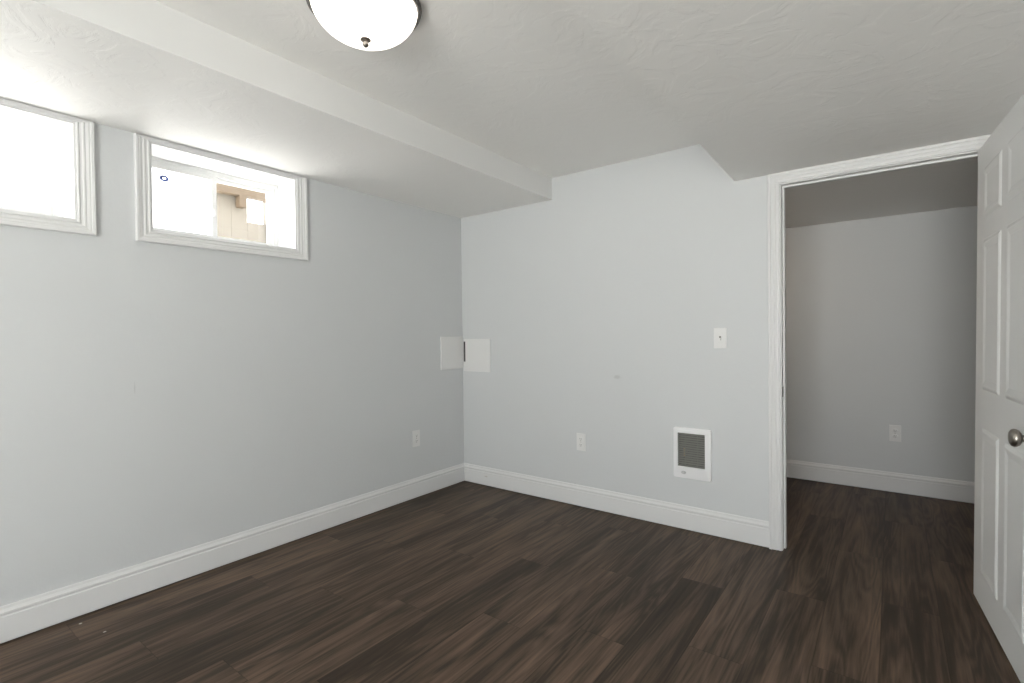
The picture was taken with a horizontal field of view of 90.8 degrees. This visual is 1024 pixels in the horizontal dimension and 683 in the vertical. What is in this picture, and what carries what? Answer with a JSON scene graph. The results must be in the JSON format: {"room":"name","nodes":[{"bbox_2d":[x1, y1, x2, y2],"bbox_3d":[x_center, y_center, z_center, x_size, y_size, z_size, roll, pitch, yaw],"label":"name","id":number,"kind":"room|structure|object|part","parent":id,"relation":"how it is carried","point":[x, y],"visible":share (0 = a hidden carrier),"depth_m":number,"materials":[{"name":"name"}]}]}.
{"room":"empty basement bedroom","nodes":[
{"label":"empty basement bedroom","id":0,"kind":"room"},
{"bbox_2d":[0,123,463,643],"bbox_3d":[-2.399,-0.053,1.797,0.240,2.560,6.515,0,1,37],"label":"wall","id":1,"kind":"structure","parent":0,"point":[157,400],"depth_m":2.62,"materials":[{"name":"grey paint"}]},
{"bbox_2d":[0,98,96,235],"bbox_3d":[-2.238,-0.723,1.995,0.258,0.507,0.882,0,1,37],"label":"window","id":2,"kind":"structure","parent":1,"relation":"in","point":[69,171],"depth_m":2.24,"materials":[{"name":"white paint"}]},
{"bbox_3d":[-2.234,-0.744,2.195,0.012,0.357,0.353,0,1,37],"label":"sash","id":3,"kind":"part","parent":2,"relation":"part of","materials":[{"name":"white plastic"}]},
{"bbox_3d":[-2.325,-0.741,2.061,0.039,0.417,0.738,0,1,37],"label":"frame","id":4,"kind":"part","parent":2,"relation":"part of","materials":[{"name":"white plastic"}]},
{"bbox_2d":[133,133,307,260],"bbox_3d":[-1.618,-0.741,2.820,0.258,0.507,0.882,0,1,37],"label":"window","id":5,"kind":"structure","parent":1,"relation":"in","point":[286,193],"depth_m":2.83,"materials":[{"name":"white paint"}]},
{"bbox_3d":[-1.798,-0.756,2.752,0.012,0.357,0.353,0,1,37],"label":"sash","id":6,"kind":"part","parent":5,"relation":"part of","materials":[{"name":"white plastic"}]},
{"bbox_3d":[-1.706,-0.759,2.886,0.039,0.417,0.738,0,1,37],"label":"frame","id":7,"kind":"part","parent":5,"relation":"part of","materials":[{"name":"white plastic"}]},
{"bbox_3d":[-1.614,-0.762,3.020,0.012,0.357,0.353,0,1,37],"label":"sash","id":8,"kind":"part","parent":5,"relation":"part of","materials":[{"name":"white plastic"}]},
{"bbox_2d":[0,463,464,642],"bbox_3d":[-2.258,1.146,1.770,0.015,0.141,6.200,0,1,37],"label":"baseboard","id":9,"kind":"structure","parent":1,"relation":"attached to","point":[28,615],"depth_m":2.58,"materials":[{"name":"white paint"}]},
{"bbox_2d":[412,430,419,446],"bbox_3d":[-0.723,0.733,3.819,0.008,0.122,0.071,0,1,37],"label":"power outlet","id":10,"kind":"object","parent":1,"relation":"attached to","point":[416,434],"visible":1,"depth_m":3.81,"materials":[{"name":"white plastic"}]},
{"bbox_2d":[440,336,463,369],"bbox_3d":[-0.489,0.092,4.132,0.008,0.266,0.261,0,1,37],"label":"blank cover plate","id":11,"kind":"object","parent":1,"relation":"attached to","point":[451,347],"visible":1,"depth_m":4.12,"materials":[{"name":"white plastic"}]},
{"bbox_2d":[0,477,1020,682],"bbox_3d":[0.228,1.268,0.870,5.570,0.120,8.143,0,1,37],"label":"floor","id":12,"kind":"structure","parent":0,"point":[464,581],"depth_m":2.26,"materials":[{"name":"brown wood"}]},
{"bbox_2d":[0,0,1023,217],"bbox_3d":[-0.724,-1.106,0.567,3.920,0.461,6.200,0,1,37],"label":"ceiling","id":13,"kind":"structure","parent":0,"point":[484,103],"depth_m":1.99,"materials":[{"name":"white paint"}]},
{"bbox_2d":[306,0,421,50],"bbox_3d":[-0.499,-1.078,1.719,0.380,0.154,0.380,0,1,37],"label":"ceiling lamp","id":14,"kind":"object","parent":13,"relation":"attached to","point":[369,25],"visible":1,"depth_m":1.67,"materials":[{"name":"white glass"}]},
{"bbox_2d":[461,144,768,547],"bbox_3d":[1.226,-0.113,3.075,4.020,2.560,0.115,0,1,37],"label":"wall","id":15,"kind":"structure","parent":0,"point":[599,304],"depth_m":3.35,"materials":[{"name":"grey paint"}]},
{"bbox_2d":[463,339,490,371],"bbox_3d":[-0.289,0.113,4.141,0.287,0.268,0.008,0,1,37],"label":"blank cover plate","id":16,"kind":"object","parent":15,"relation":"attached to","point":[477,354],"visible":1,"depth_m":4.13,"materials":[{"name":"white plastic"}]},
{"bbox_2d":[577,433,585,450],"bbox_3d":[0.488,0.711,3.571,0.071,0.122,0.008,0,1,37],"label":"power outlet","id":17,"kind":"object","parent":15,"relation":"attached to","point":[581,438],"visible":1,"depth_m":3.56,"materials":[{"name":"white plastic"}]},
{"bbox_2d":[464,463,768,546],"bbox_3d":[0.523,1.090,3.548,2.324,0.141,0.015,0,1,37],"label":"baseboard","id":18,"kind":"structure","parent":15,"relation":"attached to","point":[740,528],"depth_m":3.34,"materials":[{"name":"white paint"}]},
{"bbox_2d":[673,427,711,481],"bbox_3d":[1.102,0.689,3.095,0.229,0.311,0.030,0,1,37],"label":"wall heater","id":19,"kind":"object","parent":15,"relation":"attached to","point":[692,457],"visible":1,"depth_m":3.09,"materials":[{"name":"white metal"}]},
{"bbox_2d":[678,433,704,468],"bbox_3d":[1.099,0.668,3.096,0.163,0.206,0.010,0,1,37],"label":"grille","id":20,"kind":"object","parent":19,"relation":"attached to","point":[691,446],"depth_m":3.10,"materials":[{"name":"grey metal"}]},
{"bbox_2d":[714,328,726,347],"bbox_3d":[1.231,-0.020,2.990,0.074,0.121,0.018,0,1,37],"label":"light switch","id":21,"kind":"object","parent":15,"relation":"attached to","point":[720,334],"visible":1,"depth_m":2.99,"materials":[{"name":"white plastic"}]},
{"bbox_2d":[767,134,990,550],"bbox_3d":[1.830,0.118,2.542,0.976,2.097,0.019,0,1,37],"label":"trim","id":22,"kind":"structure","parent":15,"relation":"attached to","point":[774,180],"depth_m":2.81,"materials":[{"name":"white paint"}]},
{"bbox_2d":[973,94,1023,682],"bbox_3d":[1.903,0.155,1.941,0.153,2.018,0.862,0,1,33],"label":"door","id":23,"kind":"structure","parent":15,"relation":"in","point":[998,589],"depth_m":1.95,"materials":[{"name":"white paint"}]},
{"bbox_3d":[1.655,0.316,1.651,0.048,0.059,0.059,0,1,33],"label":"knob","id":24,"kind":"part","parent":23,"relation":"part of","materials":[{"name":"silver metal"}]},
{"bbox_2d":[786,205,976,503],"bbox_3d":[2.913,-0.143,3.839,4.800,2.560,0.120,0,1,37],"label":"wall","id":25,"kind":"structure","parent":0,"point":[881,311],"depth_m":3.83,"materials":[{"name":"grey paint"}]},
{"bbox_2d":[787,459,974,502],"bbox_3d":[2.887,1.059,3.801,4.600,0.141,0.015,0,1,37],"label":"baseboard","id":26,"kind":"structure","parent":25,"relation":"attached to","point":[958,490],"depth_m":3.84,"materials":[{"name":"white paint"}]},
{"bbox_2d":[889,425,900,441],"bbox_3d":[2.882,0.691,3.801,0.071,0.122,0.008,0,1,37],"label":"power outlet","id":27,"kind":"object","parent":25,"relation":"attached to","point":[894,430],"visible":1,"depth_m":3.80,"materials":[{"name":"white plastic"}]},
{"bbox_2d":[785,158,977,227],"bbox_3d":[2.412,-1.170,3.175,4.600,0.477,1.508,0,1,37],"label":"ceiling","id":28,"kind":"structure","parent":0,"point":[949,185],"depth_m":3.21,"materials":[{"name":"white paint"}]},
{"label":"outside","id":29,"kind":"structure","parent":0,"visible":0},
{"bbox_3d":[-1.976,-0.171,5.032,0.750,0.300,2.600,0,1,37],"label":"pad","id":30,"kind":"object","parent":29,"visible":0},
{"bbox_2d":[216,183,266,242],"bbox_3d":[-1.961,-0.840,4.978,0.160,1.040,1.845,0,1,37],"label":"porch","id":31,"kind":"object","parent":30,"relation":"on","point":[232,223],"visible":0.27,"depth_m":4.39,"materials":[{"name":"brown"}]}
]}

